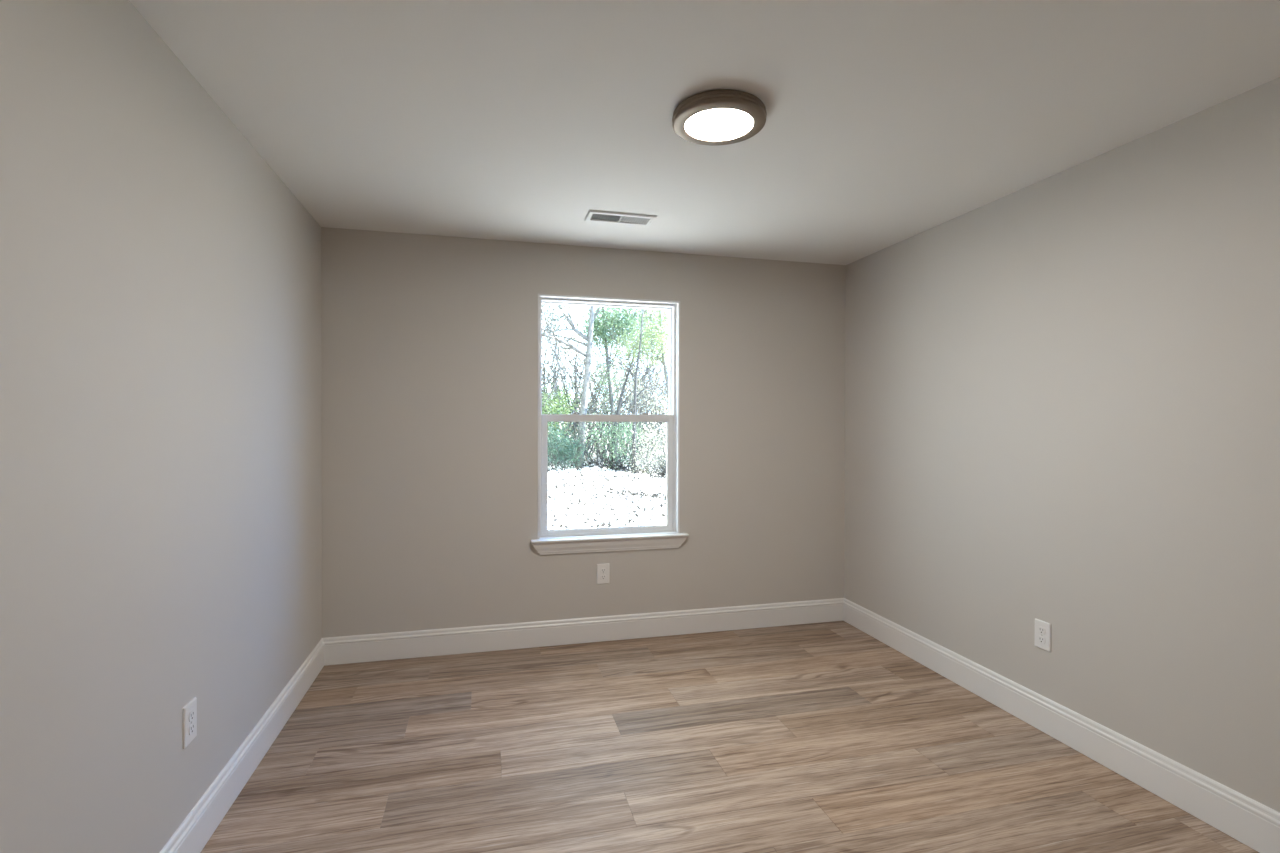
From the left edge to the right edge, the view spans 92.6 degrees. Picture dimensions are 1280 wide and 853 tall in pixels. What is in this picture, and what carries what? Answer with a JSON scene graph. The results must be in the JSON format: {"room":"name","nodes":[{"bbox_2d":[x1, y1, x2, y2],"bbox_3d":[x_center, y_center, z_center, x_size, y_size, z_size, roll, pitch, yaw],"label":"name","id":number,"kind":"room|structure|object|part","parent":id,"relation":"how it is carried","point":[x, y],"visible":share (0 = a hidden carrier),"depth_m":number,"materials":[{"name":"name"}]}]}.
{"room":"empty bedroom","nodes":[
{"label":"empty bedroom","id":0,"kind":"room"},
{"bbox_2d":[0,0,321,852],"bbox_3d":[-1.331,0.130,1.324,0.160,2.440,4.250,0,0,-14],"label":"wall","id":1,"kind":"structure","parent":0,"point":[161,399],"depth_m":1.60,"materials":[{"name":"grey paint"}]},
{"bbox_2d":[183,697,196,748],"bbox_3d":[-1.385,0.912,1.885,0.009,0.124,0.079,0,0,-14],"label":"wall outlet","id":2,"kind":"object","parent":1,"relation":"attached to","point":[190,710],"visible":1,"depth_m":1.87,"materials":[{"name":"white plastic"}]},
{"bbox_2d":[188,709,194,721],"bbox_3d":[-1.382,0.891,1.885,0.003,0.032,0.040,0,0,-14],"label":"receptacle","id":3,"kind":"object","parent":2,"relation":"attached to","point":[191,712],"depth_m":1.88,"materials":[{"name":"white plastic"}]},
{"bbox_2d":[188,722,194,735],"bbox_3d":[-1.382,0.932,1.885,0.003,0.032,0.040,0,0,-14],"label":"receptacle","id":4,"kind":"object","parent":2,"relation":"attached to","point":[191,725],"depth_m":1.88,"materials":[{"name":"white plastic"}]},
{"bbox_2d":[159,638,323,852],"bbox_3d":[-1.248,1.272,1.355,0.016,0.151,4.250,0,0,-14],"label":"baseboard","id":5,"kind":"structure","parent":1,"relation":"attached to","point":[199,825],"depth_m":2.25,"materials":[{"name":"white paint"}]},
{"bbox_2d":[321,227,845,637],"bbox_3d":[-0.201,0.113,3.883,3.600,2.440,0.160,0,0,-14],"label":"wall","id":6,"kind":"structure","parent":0,"point":[429,343],"depth_m":3.67,"materials":[{"name":"grey paint"}]},
{"bbox_2d":[323,598,843,665],"bbox_3d":[-0.182,1.256,3.806,3.280,0.151,0.016,0,0,-14],"label":"baseboard","id":7,"kind":"structure","parent":6,"relation":"attached to","point":[472,639],"depth_m":3.74,"materials":[{"name":"white paint"}]},
{"bbox_2d":[597,563,608,583],"bbox_3d":[-0.228,0.914,3.795,0.079,0.124,0.009,0,0,-14],"label":"wall outlet","id":8,"kind":"object","parent":6,"relation":"attached to","point":[602,569],"visible":1,"depth_m":3.79,"materials":[{"name":"white plastic"}]},
{"bbox_2d":[531,294,688,554],"bbox_3d":[-0.191,-0.013,3.853,0.986,1.576,0.200,0,0,-14],"label":"window","id":9,"kind":"structure","parent":6,"relation":"in","point":[579,540],"depth_m":3.85,"materials":[{"name":"white plastic"}]},
{"bbox_3d":[-0.213,-0.405,3.929,0.847,0.742,0.033,0,0,-14],"label":"sash","id":10,"kind":"part","parent":9,"relation":"part of","materials":[{"name":"clear glass"}]},
{"bbox_3d":[-0.201,0.304,3.881,0.845,0.760,0.042,0,0,-14],"label":"sash","id":11,"kind":"part","parent":9,"relation":"part of","materials":[{"name":"white plastic"}]},
{"bbox_3d":[-0.181,0.690,3.813,0.986,0.014,0.105,0,0,-14],"label":"sill","id":12,"kind":"part","parent":9,"relation":"part of","materials":[{"name":"white paint"}]},
{"bbox_3d":[-0.176,0.736,3.793,0.978,0.078,0.037,0,0,-14],"label":"sill moulding","id":13,"kind":"part","parent":9,"relation":"part of","materials":[{"name":"white paint"}]},
{"bbox_2d":[129,0,1279,264],"bbox_3d":[0.340,-1.159,1.734,3.600,0.140,4.570,0,0,-14],"label":"ceiling","id":14,"kind":"structure","parent":0,"point":[888,123],"depth_m":2.03,"materials":[{"name":"white paint"}]},
{"bbox_2d":[584,210,656,225],"bbox_3d":[-0.104,-1.096,3.226,0.357,0.012,0.158,0,0,-14],"label":"ceiling vent","id":15,"kind":"object","parent":14,"relation":"in","point":[592,215],"visible":1,"depth_m":3.22,"materials":[{"name":"white metal"}]},
{"bbox_2d":[672,89,766,145],"bbox_3d":[0.275,-1.070,2.134,0.327,0.045,0.327,0,0,-14],"label":"ceiling light","id":16,"kind":"object","parent":14,"relation":"attached to","point":[722,116],"visible":1,"depth_m":2.08,"materials":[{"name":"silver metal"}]},
{"bbox_2d":[685,109,752,140],"bbox_3d":[0.275,-1.050,2.135,0.235,0.003,0.235,0,1,28],"label":"diffuser","id":17,"kind":"object","parent":16,"relation":"attached to","point":[700,124],"depth_m":2.13,"materials":[{"name":"white plastic"}]},
{"bbox_2d":[200,621,1258,852],"bbox_3d":[0.334,1.411,1.755,3.600,0.120,4.570,0,0,-14],"label":"floor","id":18,"kind":"structure","parent":0,"point":[823,737],"depth_m":2.41,"materials":[{"name":"brown wood"}]},
{"bbox_2d":[844,77,1279,811],"bbox_3d":[2.005,0.131,2.165,0.160,2.440,4.250,0,0,-14],"label":"wall","id":19,"kind":"structure","parent":0,"point":[1062,389],"depth_m":2.46,"materials":[{"name":"grey paint"}]},
{"bbox_2d":[1034,618,1050,651],"bbox_3d":[1.781,0.923,2.708,0.009,0.124,0.079,0,0,-14],"label":"wall outlet","id":20,"kind":"object","parent":19,"relation":"attached to","point":[1042,628],"visible":1,"depth_m":2.70,"materials":[{"name":"white plastic"}]},
{"bbox_2d":[1038,626,1045,634],"bbox_3d":[1.778,0.903,2.707,0.003,0.032,0.040,0,0,-14],"label":"receptacle","id":21,"kind":"object","parent":20,"relation":"attached to","point":[1041,629],"depth_m":2.71,"materials":[{"name":"white plastic"}]},
{"bbox_2d":[1038,635,1045,643],"bbox_3d":[1.778,0.944,2.707,0.003,0.032,0.040,0,0,-14],"label":"receptacle","id":22,"kind":"object","parent":20,"relation":"attached to","point":[1041,638],"depth_m":2.71,"materials":[{"name":"white plastic"}]},
{"bbox_2d":[843,598,1279,852],"bbox_3d":[1.917,1.274,2.152,0.016,0.151,4.250,0,0,-14],"label":"baseboard","id":23,"kind":"structure","parent":19,"relation":"attached to","point":[1256,825],"depth_m":2.44,"materials":[{"name":"white paint"}]},
{"label":"outside","id":24,"kind":"structure","parent":0,"visible":0},
{"bbox_2d":[547,422,665,529],"bbox_3d":[0.531,0.636,35.196,70.000,1.781,60.000,0,0,-14],"label":"yard","id":25,"kind":"structure","parent":24,"point":[606,514],"depth_m":13.96,"materials":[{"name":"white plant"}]},
{"bbox_2d":[542,376,590,466],"bbox_3d":[-3.361,-0.190,24.151,3.059,3.624,2.869,0,0,0],"label":"shrub","id":26,"kind":"object","parent":25,"relation":"on","point":[554,409],"visible":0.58,"depth_m":24.00,"materials":[{"name":"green plant"}]},
{"bbox_3d":[-3.567,0.552,24.065,1.648,2.141,2.084,0,1,-43],"label":"stem","id":27,"kind":"part","parent":26,"relation":"part of","materials":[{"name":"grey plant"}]},
{"bbox_2d":[542,304,601,467],"bbox_3d":[-2.493,-3.620,23.275,5.277,10.495,3.766,0,0,-4],"label":"tree","id":28,"kind":"object","parent":25,"relation":"on","point":[584,399],"visible":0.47,"depth_m":23.30,"materials":[{"name":"grey plant"}]},
{"bbox_2d":[548,410,600,468],"bbox_3d":[-2.977,0.488,22.433,2.991,2.247,3.376,1,1,39],"label":"shrub","id":29,"kind":"object","parent":25,"relation":"on","point":[566,448],"visible":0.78,"depth_m":22.61,"materials":[{"name":"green plant"}]},
{"bbox_3d":[-2.874,0.919,22.928,1.391,1.377,1.748,0,1,30],"label":"stem","id":30,"kind":"part","parent":29,"relation":"part of","materials":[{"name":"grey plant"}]},
{"bbox_2d":[543,305,629,451],"bbox_3d":[-2.697,-2.090,27.925,4.418,7.333,3.357,0,0,-14],"label":"tree","id":31,"kind":"object","parent":25,"relation":"on","point":[575,367],"visible":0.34,"depth_m":27.82,"materials":[{"name":"grey plant"}]},
{"bbox_2d":[542,304,668,465],"bbox_3d":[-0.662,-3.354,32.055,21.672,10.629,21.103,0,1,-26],"label":"thicket","id":32,"kind":"object","parent":25,"relation":"on","point":[580,375],"visible":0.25,"depth_m":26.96,"materials":[{"name":"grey plant"}]},
{"bbox_2d":[547,456,665,529],"bbox_3d":[0.883,1.567,18.528,11.602,0.169,22.071,0,0,-14],"label":"fallen leaves","id":33,"kind":"object","parent":25,"relation":"on","point":[654,495],"visible":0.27,"depth_m":14.37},
{"bbox_2d":[551,448,665,477],"bbox_3d":[-0.586,1.422,22.063,1.899,1.376,9.931,0,1,-36],"label":"brush","id":34,"kind":"object","parent":25,"relation":"on","point":[630,458],"visible":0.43,"depth_m":21.36,"materials":[{"name":"plant"}]},
{"bbox_2d":[562,305,664,461],"bbox_3d":[-0.876,-3.013,25.353,4.723,9.267,3.715,0,0,-14],"label":"tree","id":35,"kind":"object","parent":25,"relation":"on","point":[600,330],"visible":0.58,"depth_m":24.92,"materials":[{"name":"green plant"}]},
{"bbox_2d":[580,406,653,469],"bbox_3d":[-0.937,0.441,22.207,3.156,2.344,2.325,0,0,-1],"label":"shrub","id":36,"kind":"object","parent":25,"relation":"on","point":[630,429],"visible":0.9,"depth_m":22.15,"materials":[{"name":"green plant"}]},
{"bbox_3d":[-0.272,0.770,22.322,1.450,1.687,0.869,0,1,-29],"label":"stem","id":37,"kind":"part","parent":36,"relation":"part of","materials":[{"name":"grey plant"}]},
{"bbox_2d":[600,310,668,473],"bbox_3d":[0.400,-1.160,20.825,3.262,5.627,2.543,0,1,34],"label":"tree","id":38,"kind":"object","parent":25,"relation":"on","point":[639,352],"visible":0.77,"depth_m":20.80,"materials":[{"name":"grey plant"}]},
{"bbox_2d":[600,310,668,468],"bbox_3d":[-0.042,-1.564,23.070,2.685,6.383,2.748,0,1,32],"label":"tree","id":39,"kind":"object","parent":25,"relation":"on","point":[628,373],"visible":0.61,"depth_m":22.72,"materials":[{"name":"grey plant"}]},
{"bbox_2d":[602,308,668,414],"bbox_3d":[0.417,-2.435,22.135,3.533,8.142,3.682,0,1,37],"label":"tree","id":40,"kind":"object","parent":25,"relation":"on","point":[658,326],"visible":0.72,"depth_m":21.79,"materials":[{"name":"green plant"}]},
{"bbox_2d":[620,400,667,477],"bbox_3d":[0.512,0.414,19.323,3.010,2.498,2.490,0,0,22],"label":"shrub","id":41,"kind":"object","parent":25,"relation":"on","point":[652,435],"visible":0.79,"depth_m":19.37,"materials":[{"name":"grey plant"}]},
{"bbox_3d":[0.793,0.957,19.117,1.494,1.416,1.736,0,1,32],"label":"stem","id":42,"kind":"part","parent":41,"relation":"part of","materials":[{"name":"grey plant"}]}
]}

